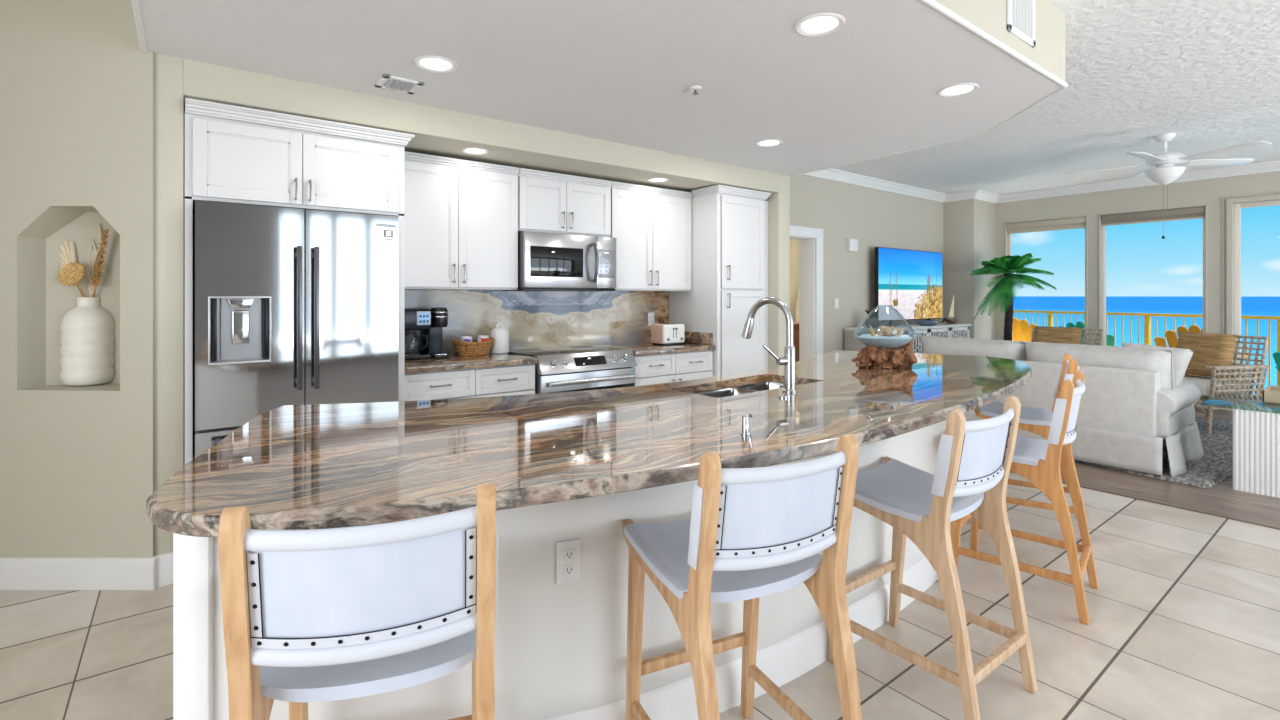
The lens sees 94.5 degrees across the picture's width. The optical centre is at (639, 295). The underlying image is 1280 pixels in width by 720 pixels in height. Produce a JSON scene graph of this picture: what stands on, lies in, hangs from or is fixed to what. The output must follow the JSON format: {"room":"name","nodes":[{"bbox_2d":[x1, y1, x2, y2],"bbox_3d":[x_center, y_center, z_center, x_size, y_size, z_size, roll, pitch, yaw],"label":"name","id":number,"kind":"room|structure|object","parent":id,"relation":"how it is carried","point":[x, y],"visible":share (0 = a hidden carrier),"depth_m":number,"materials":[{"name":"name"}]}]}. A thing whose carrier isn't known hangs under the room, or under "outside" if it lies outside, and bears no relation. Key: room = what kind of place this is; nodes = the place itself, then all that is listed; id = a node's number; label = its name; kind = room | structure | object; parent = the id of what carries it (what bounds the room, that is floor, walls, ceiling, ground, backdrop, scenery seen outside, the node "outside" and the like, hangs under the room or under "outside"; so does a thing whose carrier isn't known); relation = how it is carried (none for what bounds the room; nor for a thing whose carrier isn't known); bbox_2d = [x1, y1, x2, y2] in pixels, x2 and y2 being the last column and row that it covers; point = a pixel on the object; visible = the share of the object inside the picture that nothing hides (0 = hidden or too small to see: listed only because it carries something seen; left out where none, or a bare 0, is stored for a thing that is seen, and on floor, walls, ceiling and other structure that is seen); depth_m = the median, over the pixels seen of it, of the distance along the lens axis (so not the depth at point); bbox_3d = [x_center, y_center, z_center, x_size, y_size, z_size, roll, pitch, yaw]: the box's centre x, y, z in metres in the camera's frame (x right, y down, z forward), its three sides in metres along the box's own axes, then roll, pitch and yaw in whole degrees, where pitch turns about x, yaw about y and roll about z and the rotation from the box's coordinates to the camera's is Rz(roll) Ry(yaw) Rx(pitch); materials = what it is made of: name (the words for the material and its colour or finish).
{"room":"kitchen","nodes":[
{"label":"kitchen","id":0,"kind":"room"},
{"bbox_2d":[0,0,789,557],"bbox_3d":[-2.484,-0.080,4.196,7.726,2.820,2.718,0,0,-38],"label":"wall","id":1,"kind":"structure","parent":0,"point":[76,79],"depth_m":2.69,"materials":[{"name":"beige paint"}]},
{"bbox_2d":[0,552,172,589],"bbox_3d":[-2.388,1.260,4.077,7.752,0.140,2.454,0,0,-38],"label":"baseboard","id":2,"kind":"structure","parent":1,"relation":"attached to","point":[15,573],"depth_m":2.67,"materials":[{"name":"white wood"}]},
{"bbox_2d":[60,297,113,385],"bbox_3d":[-2.669,0.215,2.865,0.196,0.418,0.195,0,0,-38],"label":"vase","id":3,"kind":"object","parent":1,"relation":"in","point":[87,336],"visible":0.98,"depth_m":2.80,"materials":[{"name":"white ceramic"}]},
{"bbox_2d":[59,240,82,296],"bbox_3d":[-2.794,0.003,2.855,0.202,0.542,0.136,0,0,-38],"label":"leaf","id":4,"kind":"object","parent":3,"relation":"in","point":[70,255],"visible":0.39,"depth_m":2.84,"materials":[{"name":"plant"}]},
{"bbox_2d":[58,262,86,296],"bbox_3d":[-2.684,0.056,2.801,0.110,0.437,0.092,0,0,-38],"label":"flower","id":5,"kind":"object","parent":3,"relation":"in","point":[72,273],"visible":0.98,"depth_m":2.79,"materials":[{"name":"plant"}]},
{"bbox_2d":[87,225,100,296],"bbox_3d":[-2.732,-0.062,2.875,0.185,0.572,0.145,0,0,-38],"label":"twigs","id":6,"kind":"object","parent":3,"relation":"in","point":[91,267],"visible":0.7,"depth_m":2.87,"materials":[{"name":"beige"}]},
{"bbox_2d":[90,229,108,296],"bbox_3d":[-2.604,-0.025,2.852,0.072,0.598,0.081,0,0,-38],"label":"grass plume","id":7,"kind":"object","parent":3,"relation":"in","point":[99,268],"visible":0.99,"depth_m":2.84},
{"bbox_2d":[185,98,414,464],"bbox_3d":[-1.924,0.207,3.351,1.036,2.245,0.778,0,0,-38],"label":"upper cabinet","id":8,"kind":"object","parent":1,"relation":"attached to","point":[234,154],"visible":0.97,"depth_m":3.00,"materials":[{"name":"white wood"}]},
{"bbox_2d":[404,151,519,289],"bbox_3d":[-1.313,-0.480,4.078,0.893,0.870,0.372,0,0,-38],"label":"upper cabinet","id":9,"kind":"object","parent":1,"relation":"attached to","point":[461,216],"visible":0.73,"depth_m":3.97,"materials":[{"name":"white wood"}]},
{"bbox_2d":[462,147,488,154],"bbox_3d":[-1.067,-0.939,3.836,0.170,0.010,0.170,0,0,-38],"label":"recessed light","id":10,"kind":"object","parent":1,"relation":"in","point":[470,150],"visible":1,"depth_m":3.83,"materials":[{"name":"white plastic"}]},
{"bbox_2d":[404,290,668,353],"bbox_3d":[-0.757,0.218,4.730,2.573,0.524,0.019,0,0,-38],"label":"backsplash","id":11,"kind":"structure","parent":1,"relation":"attached to","point":[532,319],"depth_m":4.74,"materials":[{"name":"stone"}]},
{"bbox_2d":[648,312,653,325],"bbox_3d":[0.103,0.210,5.374,0.074,0.120,0.008,0,0,-38],"label":"wall outlet","id":12,"kind":"object","parent":11,"relation":"attached to","point":[650,315],"visible":0.91,"depth_m":5.37,"materials":[{"name":"white plastic"}]},
{"bbox_2d":[518,168,612,236],"bbox_3d":[-0.639,-0.693,4.597,0.801,0.445,0.372,0,0,-38],"label":"upper cabinet","id":13,"kind":"object","parent":1,"relation":"attached to","point":[548,202],"visible":0.92,"depth_m":4.45,"materials":[{"name":"white wood"}]},
{"bbox_2d":[502,231,615,290],"bbox_3d":[-0.596,-0.249,4.541,0.797,0.421,0.468,0,0,-38],"label":"microwave","id":14,"kind":"object","parent":13,"relation":"attached to","point":[546,261],"visible":0.98,"depth_m":4.37,"materials":[{"name":"silver metal"}]},
{"bbox_2d":[131,0,1067,176],"bbox_3d":[0.307,-1.116,3.138,4.631,0.025,2.404,0,0,-38],"label":"trim","id":15,"kind":"structure","parent":1,"relation":"attached to","point":[933,4],"depth_m":2.62,"materials":[{"name":"white"}]},
{"bbox_2d":[610,181,692,290],"bbox_3d":[0.025,-0.480,5.109,0.868,0.870,0.372,0,0,-38],"label":"upper cabinet","id":16,"kind":"object","parent":1,"relation":"attached to","point":[651,226],"visible":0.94,"depth_m":4.96,"materials":[{"name":"white wood"}]},
{"bbox_2d":[647,178,667,182],"bbox_3d":[0.145,-0.939,4.794,0.170,0.010,0.170,0,0,-38],"label":"recessed light","id":17,"kind":"object","parent":1,"relation":"in","point":[657,180],"visible":1,"depth_m":4.79,"materials":[{"name":"white plastic"}]},
{"bbox_2d":[139,0,1064,175],"bbox_3d":[0.303,-1.300,3.143,4.605,0.379,2.390,0,0,-38],"label":"ceiling","id":18,"kind":"structure","parent":0,"point":[617,71],"depth_m":2.79,"materials":[{"name":"white paint"}]},
{"bbox_2d":[374,74,423,93],"bbox_3d":[-1.260,-1.102,3.094,0.200,0.016,0.200,0,0,-38],"label":"ceiling vent","id":19,"kind":"object","parent":18,"relation":"in","point":[389,82],"visible":1,"depth_m":3.08,"materials":[{"name":"white plastic"}]},
{"bbox_2d":[414,56,457,72],"bbox_3d":[-0.976,-1.107,2.833,0.200,0.010,0.200,0,0,-38],"label":"recessed light","id":20,"kind":"object","parent":18,"relation":"in","point":[437,64],"visible":1,"depth_m":2.83,"materials":[{"name":"white plastic"}]},
{"bbox_2d":[689,86,701,94],"bbox_3d":[0.296,-1.092,3.156,0.068,0.034,0.068,0,0,-38],"label":"sprinkler","id":21,"kind":"object","parent":18,"relation":"attached to","point":[695,89],"visible":1,"depth_m":3.15,"materials":[{"name":"white plastic"}]},
{"bbox_2d":[755,139,782,146],"bbox_3d":[0.935,-1.107,4.292,0.200,0.010,0.200,0,0,-38],"label":"recessed light","id":22,"kind":"object","parent":18,"relation":"in","point":[769,142],"visible":1,"depth_m":4.29,"materials":[{"name":"white plastic"}]},
{"bbox_2d":[794,13,845,35],"bbox_3d":[0.735,-1.107,2.422,0.200,0.010,0.200,0,0,-38],"label":"recessed light","id":23,"kind":"object","parent":18,"relation":"in","point":[821,24],"visible":1,"depth_m":2.42,"materials":[{"name":"white plastic"}]},
{"bbox_2d":[937,83,978,96],"bbox_3d":[1.712,-1.107,3.186,0.200,0.010,0.200,0,0,-38],"label":"recessed light","id":24,"kind":"object","parent":18,"relation":"in","point":[961,89],"visible":1,"depth_m":3.18,"materials":[{"name":"white plastic"}]},
{"bbox_2d":[1007,0,1034,47],"bbox_3d":[1.783,-1.330,2.766,0.310,0.260,0.012,0,0,-38],"label":"ceiling vent","id":25,"kind":"object","parent":18,"relation":"in","point":[1020,13],"visible":1,"depth_m":2.77,"materials":[{"name":"white plastic"}]},
{"bbox_2d":[0,408,1279,719],"bbox_3d":[0.438,1.380,2.546,15.800,0.100,10.900,0,0,-38],"label":"floor","id":26,"kind":"structure","parent":0,"point":[1184,609],"depth_m":2.32,"materials":[{"name":"tile"}]},
{"bbox_2d":[194,201,397,457],"bbox_3d":[-1.919,0.429,3.299,0.905,1.742,0.832,0,0,-38],"label":"refrigerator","id":27,"kind":"object","parent":26,"relation":"on","point":[293,306],"visible":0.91,"depth_m":2.96,"materials":[{"name":"silver metal"}]},
{"bbox_2d":[218,484,497,719],"bbox_3d":[-0.533,0.838,1.222,0.443,0.984,0.546,0,0,-17],"label":"bar stool","id":28,"kind":"object","parent":26,"relation":"on","point":[332,614],"visible":1,"depth_m":1.03,"materials":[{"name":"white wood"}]},
{"bbox_2d":[404,364,534,400],"bbox_3d":[-1.231,0.894,3.971,0.893,0.872,0.642,0,0,-38],"label":"base cabinet","id":29,"kind":"object","parent":26,"relation":"on","point":[514,379],"visible":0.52,"depth_m":3.74,"materials":[{"name":"white wood"}]},
{"bbox_2d":[404,352,537,373],"bbox_3d":[-1.228,0.436,3.966,0.893,0.040,0.613,0,0,-38],"label":"countertop","id":30,"kind":"structure","parent":29,"relation":"on","point":[453,362],"depth_m":3.80,"materials":[{"name":"stone"}]},
{"bbox_2d":[404,307,448,359],"bbox_3d":[-1.484,0.245,3.960,0.381,0.340,0.254,0,0,-38],"label":"coffee maker","id":31,"kind":"object","parent":30,"relation":"on","point":[423,328],"visible":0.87,"depth_m":3.96,"materials":[{"name":"black plastic"}]},
{"bbox_2d":[451,337,493,355],"bbox_3d":[-1.181,0.356,4.189,0.306,0.118,0.213,0,0,-38],"label":"wicker basket","id":32,"kind":"object","parent":30,"relation":"on","point":[474,348],"visible":0.94,"depth_m":4.11,"materials":[{"name":"wicker"}]},
{"bbox_2d":[460,336,471,353],"bbox_3d":[-1.234,0.345,4.183,0.080,0.120,0.114,0,0,-38],"label":"mug","id":33,"kind":"object","parent":32,"relation":"in","point":[462,338],"visible":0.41,"depth_m":4.14,"materials":[{"name":"ceramic"}]},
{"bbox_2d":[477,335,488,351],"bbox_3d":[-1.132,0.345,4.256,0.080,0.120,0.106,0,0,-38],"label":"mug","id":34,"kind":"object","parent":32,"relation":"in","point":[482,338],"visible":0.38,"depth_m":4.21,"materials":[{"name":"ceramic"}]},
{"bbox_2d":[490,323,508,353],"bbox_3d":[-1.027,0.304,4.333,0.134,0.222,0.134,0,0,-38],"label":"canister","id":35,"kind":"object","parent":30,"relation":"on","point":[500,345],"visible":0.98,"depth_m":4.28,"materials":[{"name":"ceramic"}]},
{"bbox_2d":[173,381,950,719],"bbox_3d":[0.140,0.893,2.503,3.316,0.874,1.204,0,0,-38],"label":"kitchen island","id":36,"kind":"object","parent":26,"relation":"on","point":[561,623],"visible":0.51,"depth_m":1.70,"materials":[{"name":"white"}]},
{"bbox_2d":[564,549,574,559],"bbox_3d":[-0.201,0.733,1.681,0.032,0.028,0.003,0,0,-21],"label":"socket","id":37,"kind":"object","parent":36,"relation":"attached to","point":[569,554],"depth_m":1.68,"materials":[{"name":"white"}]},
{"bbox_2d":[564,564,574,574],"bbox_3d":[-0.201,0.777,1.681,0.032,0.028,0.003,0,0,-21],"label":"socket","id":38,"kind":"object","parent":36,"relation":"attached to","point":[569,569],"depth_m":1.68,"materials":[{"name":"white"}]},
{"bbox_2d":[146,350,1031,536],"bbox_3d":[0.586,0.436,2.794,4.462,0.040,1.688,0,0,-38],"label":"island countertop","id":39,"kind":"structure","parent":36,"relation":"on","point":[315,466],"depth_m":1.70,"materials":[{"name":"stone"}]},
{"bbox_2d":[699,382,783,397],"bbox_3d":[0.507,0.550,2.796,0.770,0.187,0.353,0,0,-38],"label":"sink","id":40,"kind":"object","parent":39,"relation":"in","point":[763,386],"visible":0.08,"depth_m":2.94,"materials":[{"name":"silver metal"}]},
{"bbox_2d":[741,413,751,435],"bbox_3d":[0.325,0.384,1.784,0.051,0.063,0.028,0,0,-38],"label":"soap dispenser","id":41,"kind":"object","parent":39,"relation":"on","point":[745,418],"visible":1,"depth_m":1.77,"materials":[{"name":"silver metal"}]},
{"bbox_2d":[742,297,796,392],"bbox_3d":[0.544,0.210,2.626,0.165,0.411,0.279,0,0,-38],"label":"faucet","id":42,"kind":"object","parent":39,"relation":"on","point":[789,359],"visible":1,"depth_m":2.56,"materials":[{"name":"silver metal"}]},
{"bbox_2d":[852,340,917,368],"bbox_3d":[1.419,0.322,3.428,0.371,0.187,0.276,0,0,-38],"label":"driftwood","id":43,"kind":"object","parent":39,"relation":"on","point":[871,356],"visible":0.91,"depth_m":3.38,"materials":[{"name":"wood"}]},
{"bbox_2d":[854,308,915,348],"bbox_3d":[1.429,0.181,3.446,0.345,0.254,0.317,0,0,-38],"label":"glass bowl","id":44,"kind":"object","parent":43,"relation":"on","point":[894,308],"visible":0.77,"depth_m":3.42,"materials":[{"name":"glass"}]},
{"bbox_2d":[858,334,912,347],"bbox_3d":[1.427,0.263,3.450,0.311,0.070,0.289,0,0,-38],"label":"sand layer","id":45,"kind":"object","parent":44,"relation":"in","point":[892,341],"visible":0.82,"depth_m":3.35,"materials":[{"name":"white"}]},
{"bbox_2d":[877,325,891,335],"bbox_3d":[1.420,0.204,3.426,0.082,0.069,0.084,0,0,-38],"label":"seashell","id":46,"kind":"object","parent":45,"relation":"on","point":[882,330],"visible":0.98,"depth_m":3.40,"materials":[{"name":"beige"}]},
{"bbox_2d":[894,328,903,335],"bbox_3d":[1.506,0.211,3.449,0.069,0.054,0.060,0,0,-38],"label":"seashell","id":47,"kind":"object","parent":45,"relation":"on","point":[899,331],"visible":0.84,"depth_m":3.43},
{"bbox_2d":[508,345,636,393],"bbox_3d":[-0.521,0.853,4.454,0.810,0.894,0.696,0,0,-38],"label":"range","id":48,"kind":"object","parent":26,"relation":"on","point":[581,367],"visible":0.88,"depth_m":4.23,"materials":[{"name":"silver metal"}]},
{"bbox_2d":[508,345,621,356],"bbox_3d":[-0.570,0.417,4.518,0.810,0.016,0.535,0,0,-38],"label":"cooktop","id":49,"kind":"object","parent":48,"relation":"in","point":[532,352],"depth_m":4.45,"materials":[{"name":"grey"}]},
{"bbox_2d":[634,350,712,385],"bbox_3d":[0.113,0.894,5.005,0.855,0.872,0.642,0,0,-38],"label":"base cabinet","id":50,"kind":"object","parent":26,"relation":"on","point":[682,366],"visible":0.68,"depth_m":4.76,"materials":[{"name":"white"}]},
{"bbox_2d":[597,342,714,355],"bbox_3d":[0.117,0.436,5.002,0.855,0.040,0.613,0,0,-38],"label":"countertop","id":51,"kind":"structure","parent":50,"relation":"on","point":[643,348],"depth_m":4.86,"materials":[{"name":"stone"}]},
{"bbox_2d":[651,323,683,345],"bbox_3d":[0.244,0.327,5.083,0.250,0.176,0.184,0,0,-38],"label":"toaster","id":52,"kind":"object","parent":51,"relation":"on","point":[670,333],"visible":1,"depth_m":5.01,"materials":[{"name":"white plastic"}]},
{"bbox_2d":[684,331,712,344],"bbox_3d":[0.437,0.365,5.270,0.020,0.100,0.578,0,0,-38],"label":"side splash","id":53,"kind":"object","parent":51,"relation":"on","point":[689,336],"visible":0.56,"depth_m":5.16,"materials":[{"name":"stone"}]},
{"bbox_2d":[669,185,770,376],"bbox_3d":[0.742,0.199,5.452,0.748,2.262,0.702,0,0,-38],"label":"pantry cabinet","id":54,"kind":"object","parent":26,"relation":"on","point":[729,225],"visible":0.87,"depth_m":5.16,"materials":[{"name":"white wood"}]},
{"bbox_2d":[622,434,861,719],"bbox_3d":[0.254,0.838,1.580,0.443,0.984,0.546,0,0,-25],"label":"bar stool","id":55,"kind":"object","parent":26,"relation":"on","point":[750,534],"visible":1,"depth_m":1.45,"materials":[{"name":"white leather"}]},
{"bbox_2d":[793,322,798,361],"bbox_3d":[2.023,0.855,8.419,0.940,0.950,0.528,0,0,-38],"label":"dresser","id":56,"kind":"object","parent":26,"relation":"on","point":[796,324],"visible":0.03,"depth_m":8.24,"materials":[{"name":"brown wood"}]},
{"bbox_2d":[844,323,971,352],"bbox_3d":[3.539,0.858,7.705,2.350,0.945,0.470,0,0,-38],"label":"media console","id":57,"kind":"object","parent":26,"relation":"on","point":[956,330],"visible":0.2,"depth_m":7.41,"materials":[{"name":"white"}]},
{"bbox_2d":[864,310,878,327],"bbox_3d":[2.813,0.277,7.198,0.170,0.216,0.183,0,0,-38],"label":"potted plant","id":58,"kind":"object","parent":57,"relation":"on","point":[874,323],"visible":1,"depth_m":7.15,"materials":[{"name":"green plant"}]},
{"bbox_2d":[875,247,941,325],"bbox_3d":[3.635,-0.116,7.924,1.670,0.999,0.160,0,0,-38],"label":"television","id":59,"kind":"object","parent":57,"relation":"on","point":[909,282],"visible":0.91,"depth_m":7.83,"materials":[{"name":"black plastic"}]},
{"bbox_2d":[915,320,938,325],"bbox_3d":[3.758,0.354,7.740,0.494,0.060,0.228,0,0,-38],"label":"serving bowl","id":60,"kind":"object","parent":57,"relation":"on","point":[921,322],"visible":1,"depth_m":7.63,"materials":[{"name":"blue ceramic"}]},
{"bbox_2d":[947,295,956,323],"bbox_3d":[4.359,0.174,8.279,0.205,0.420,0.060,0,0,-38],"label":"model sailboat","id":61,"kind":"object","parent":57,"relation":"on","point":[951,313],"visible":0.73,"depth_m":8.29,"materials":[{"name":"fabric"}]},
{"bbox_2d":[828,396,1036,719],"bbox_3d":[1.005,0.838,2.086,0.443,0.984,0.546,0,0,-37],"label":"bar stool","id":62,"kind":"object","parent":26,"relation":"on","point":[974,460],"visible":0.94,"depth_m":1.97,"materials":[{"name":"brown wood"}]},
{"bbox_2d":[970,253,1055,340],"bbox_3d":[4.958,0.385,7.906,0.935,1.890,0.980,0,0,-38],"label":"potted palm","id":63,"kind":"object","parent":26,"relation":"on","point":[1007,265],"visible":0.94,"depth_m":7.84,"materials":[{"name":"green"}]},
{"bbox_2d":[950,371,1097,624],"bbox_3d":[1.751,0.838,2.731,0.546,0.984,0.443,0,0,42],"label":"bar stool","id":64,"kind":"object","parent":26,"relation":"on","point":[1043,463],"visible":0.77,"depth_m":2.53,"materials":[{"name":"brown wood"}]},
{"bbox_2d":[974,353,1078,517],"bbox_3d":[2.300,0.838,3.506,0.546,0.984,0.443,0,0,32],"label":"bar stool","id":65,"kind":"object","parent":26,"relation":"on","point":[1037,421],"visible":0.31,"depth_m":3.44,"materials":[{"name":"wood"}]},
{"bbox_2d":[1010,471,1279,529],"bbox_3d":[3.743,1.327,3.261,0.040,0.006,7.800,0,0,-38],"label":"trim","id":66,"kind":"structure","parent":26,"relation":"on","point":[1081,486],"depth_m":3.71,"materials":[{"name":"brown"}]},
{"bbox_2d":[1074,417,1232,487],"bbox_3d":[4.549,1.311,5.881,3.246,0.030,2.704,0,0,-38],"label":"area rug","id":67,"kind":"object","parent":26,"relation":"on","point":[1216,464],"visible":0.09,"depth_m":4.63,"materials":[{"name":"carpet"}]},
{"bbox_2d":[917,336,1203,476],"bbox_3d":[3.597,0.856,5.370,1.047,0.897,2.120,0,0,-38],"label":"sofa","id":68,"kind":"object","parent":67,"relation":"on","point":[1130,410],"visible":0.51,"depth_m":4.61,"materials":[{"name":"grey fabric"}]},
{"bbox_2d":[922,337,1024,360],"bbox_3d":[3.189,0.630,5.693,0.324,0.436,0.930,0,0,-38],"label":"cushion","id":69,"kind":"object","parent":68,"relation":"on","point":[1014,350],"depth_m":5.55,"materials":[{"name":"grey fabric"}]},
{"bbox_2d":[1025,342,1171,388],"bbox_3d":[3.777,0.630,4.928,0.324,0.436,1.000,0,0,-38],"label":"cushion","id":70,"kind":"object","parent":68,"relation":"on","point":[1152,359],"depth_m":4.74,"materials":[{"name":"grey fabric"}]},
{"bbox_2d":[1121,342,1193,385],"bbox_3d":[4.204,0.582,4.818,0.140,0.386,0.459,0,0,-38],"label":"throw pillow","id":71,"kind":"object","parent":68,"relation":"on","point":[1181,357],"visible":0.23,"depth_m":4.68,"materials":[{"name":"grey fabric"}]},
{"bbox_2d":[1025,326,1102,360],"bbox_3d":[4.993,0.838,7.125,0.749,0.915,0.816,0,0,-36],"label":"wicker armchair","id":72,"kind":"object","parent":67,"relation":"on","point":[1065,335],"visible":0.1,"depth_m":7.16,"materials":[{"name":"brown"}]},
{"bbox_2d":[1034,326,1081,343],"bbox_3d":[5.098,0.594,7.248,0.226,0.427,0.500,0,0,-36],"label":"cushion","id":73,"kind":"object","parent":72,"relation":"on","point":[1065,335],"depth_m":7.19,"materials":[{"name":"fabric"}]},
{"bbox_2d":[1176,332,1268,433],"bbox_3d":[5.594,0.838,5.959,0.749,0.915,0.816,0,0,-13],"label":"wicker armchair","id":74,"kind":"object","parent":67,"relation":"on","point":[1212,356],"visible":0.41,"depth_m":5.78,"materials":[{"name":"white wicker"}]},
{"bbox_2d":[1176,332,1236,377],"bbox_3d":[5.739,0.594,6.032,0.226,0.427,0.500,0,0,-13],"label":"cushion","id":75,"kind":"object","parent":74,"relation":"on","point":[1209,349],"depth_m":5.94,"materials":[{"name":"fabric"}]},
{"bbox_2d":[1182,376,1245,396],"bbox_3d":[5.513,0.896,5.941,0.580,0.125,0.640,0,0,-13],"label":"seat cushion","id":76,"kind":"object","parent":74,"relation":"on","point":[1203,384],"depth_m":5.67,"materials":[{"name":"white fabric"}]},
{"bbox_2d":[1200,393,1279,497],"bbox_3d":[4.574,1.046,4.059,0.800,0.568,0.950,0,0,-38],"label":"side table","id":77,"kind":"object","parent":26,"relation":"on","point":[1256,424],"visible":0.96,"depth_m":4.00,"materials":[{"name":"white wood"}]},
{"bbox_2d":[1262,385,1279,403],"bbox_3d":[4.704,0.716,4.184,0.360,0.092,0.390,0,0,-38],"label":"wooden tray","id":78,"kind":"object","parent":77,"relation":"on","point":[1270,394],"visible":1,"depth_m":4.20,"materials":[{"name":"beige"}]},
{"bbox_2d":[790,174,942,353],"bbox_3d":[2.826,-0.080,7.604,4.843,2.820,0.200,0,0,-38],"label":"wall","id":79,"kind":"structure","parent":0,"point":[844,211],"depth_m":7.35,"materials":[{"name":"beige paint"}]},
{"bbox_2d":[790,225,822,360],"bbox_3d":[1.658,0.273,6.697,1.060,2.115,0.232,0,0,-38],"label":"door frame","id":80,"kind":"structure","parent":79,"relation":"in","point":[810,239],"depth_m":6.89,"materials":[{"name":"white"}]},
{"bbox_2d":[847,239,857,251],"bbox_3d":[2.615,-0.625,7.282,0.170,0.150,0.052,0,0,-38],"label":"door chime","id":81,"kind":"object","parent":79,"relation":"attached to","point":[852,244],"visible":1,"depth_m":7.24,"materials":[{"name":"white plastic"}]},
{"bbox_2d":[804,160,1279,202],"bbox_3d":[5.387,-1.437,4.527,5.140,0.105,7.800,0,0,-38],"label":"trim","id":82,"kind":"structure","parent":79,"relation":"attached to","point":[1270,166],"depth_m":7.65,"materials":[{"name":"white"}]},
{"bbox_2d":[943,199,994,339],"bbox_3d":[4.875,-0.079,8.847,0.720,2.818,0.530,0,0,-38],"label":"column","id":83,"kind":"structure","parent":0,"point":[969,224],"depth_m":8.60,"materials":[{"name":"beige paint"}]},
{"bbox_2d":[832,0,1279,194],"bbox_3d":[0.407,-1.615,2.585,15.800,0.250,11.000,0,0,-38],"label":"ceiling","id":84,"kind":"structure","parent":0,"point":[1206,73],"depth_m":4.61,"materials":[{"name":"white paint"}]},
{"bbox_2d":[1065,133,1271,238],"bbox_3d":[4.810,-1.008,5.461,1.406,0.961,1.440,0,0,-38],"label":"ceiling fan","id":85,"kind":"object","parent":84,"relation":"hanging from","point":[1163,171],"visible":1,"depth_m":5.40,"materials":[{"name":"white plastic"}]},
{"bbox_2d":[995,171,1279,410],"bbox_3d":[7.460,-0.055,6.186,0.230,2.870,8.100,0,0,-38],"label":"wall","id":86,"kind":"structure","parent":0,"point":[1209,192],"depth_m":7.27,"materials":[{"name":"beige paint"}]},
{"bbox_2d":[1007,217,1085,233],"bbox_3d":[5.720,-0.992,8.356,0.050,0.153,0.970,0,0,-38],"label":"roller shade","id":87,"kind":"object","parent":86,"relation":"attached to","point":[1078,222],"visible":1,"depth_m":8.32,"materials":[{"name":"beige"}]},
{"bbox_2d":[1008,228,1085,344],"bbox_3d":[5.768,0.070,8.392,0.060,2.280,0.980,0,0,-38],"label":"window","id":88,"kind":"structure","parent":86,"relation":"attached to","point":[1009,235],"depth_m":8.01,"materials":[{"name":"beige"}]},
{"bbox_2d":[1101,206,1204,225],"bbox_3d":[6.422,-0.997,7.444,0.050,0.143,1.010,0,0,-38],"label":"roller shade","id":89,"kind":"object","parent":86,"relation":"attached to","point":[1189,213],"visible":1,"depth_m":7.41,"materials":[{"name":"beige"}]},
{"bbox_2d":[1102,218,1204,376],"bbox_3d":[6.469,0.070,7.481,0.060,2.280,1.020,0,0,-38],"label":"window","id":90,"kind":"structure","parent":86,"relation":"attached to","point":[1103,227],"depth_m":7.84,"materials":[{"name":"beige"}]},
{"bbox_2d":[1234,200,1279,380],"bbox_3d":[7.604,0.110,6.007,0.060,2.360,2.240,0,0,-38],"label":"window","id":91,"kind":"structure","parent":86,"relation":"attached to","point":[1237,207],"depth_m":6.84,"materials":[{"name":"beige"}]},
{"bbox_3d":[8.348,1.410,7.312,2.550,0.140,9.000,0,0,-38],"label":"floor","id":92,"kind":"structure","parent":0,"visible":0},
{"bbox_2d":[1012,318,1036,341],"bbox_3d":[5.993,0.834,9.236,0.999,1.012,0.817,0,0,-40],"label":"chair","id":93,"kind":"object","parent":92,"relation":"on","point":[1022,331],"visible":0.12,"depth_m":8.95,"materials":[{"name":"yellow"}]},
{"bbox_2d":[1059,321,1114,345],"bbox_3d":[6.533,0.849,8.620,0.970,0.982,0.794,0,0,-38],"label":"chair","id":94,"kind":"object","parent":92,"relation":"on","point":[1110,339],"visible":0.16,"depth_m":8.35,"materials":[{"name":"teal"}]},
{"bbox_2d":[1013,310,1279,391],"bbox_3d":[7.733,0.800,8.633,0.061,1.080,6.790,0,0,-19],"label":"balcony railing","id":95,"kind":"object","parent":92,"relation":"on","point":[1147,316],"visible":0.19,"depth_m":8.88,"materials":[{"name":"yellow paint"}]},
{"bbox_2d":[1154,325,1251,380],"bbox_3d":[7.236,0.849,7.624,0.970,0.982,0.794,0,0,-36],"label":"chair","id":96,"kind":"object","parent":92,"relation":"on","point":[1171,336],"visible":0.15,"depth_m":7.57,"materials":[{"name":"orange"}]},
{"bbox_2d":[1273,352,1279,371],"bbox_3d":[7.752,0.918,6.756,0.834,0.845,0.682,0,0,-38],"label":"chair","id":97,"kind":"object","parent":92,"relation":"on","point":[1276,355],"visible":1,"depth_m":6.81,"materials":[{"name":"teal"}]},
{"label":"outside","id":98,"kind":"structure","parent":0,"visible":0},
{"bbox_2d":[1012,296,1279,393],"bbox_3d":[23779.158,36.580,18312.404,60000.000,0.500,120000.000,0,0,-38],"label":"sea","id":99,"kind":"structure","parent":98,"point":[1250,306],"depth_m":1303.50,"materials":[{"name":"liquid"}]},
{"bbox_3d":[2.511,-1.170,10.138,2.410,0.060,0.060,0,0,-38],"label":"curtain rod","id":100,"kind":"object","parent":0,"visible":0},
{"bbox_2d":[790,239,798,321],"bbox_3d":[2.585,0.089,9.946,0.806,2.423,0.076,0,0,-38],"label":"curtain","id":101,"kind":"object","parent":100,"relation":"hanging from","point":[794,244],"visible":0.17,"depth_m":9.91,"materials":[{"name":"beige fabric"}]},
{"bbox_3d":[1.998,-0.080,8.796,5.300,2.820,2.700,0,0,-38],"label":"wall","id":102,"kind":"structure","parent":0,"visible":0},
{"bbox_2d":[796,291,798,321],"bbox_3d":[2.446,0.100,10.342,2.102,2.400,0.043,0,0,-38],"label":"sheer curtain","id":103,"kind":"object","parent":102,"relation":"hanging from","point":[797,306],"visible":0.02,"depth_m":10.62,"materials":[{"name":"beige fabric"}]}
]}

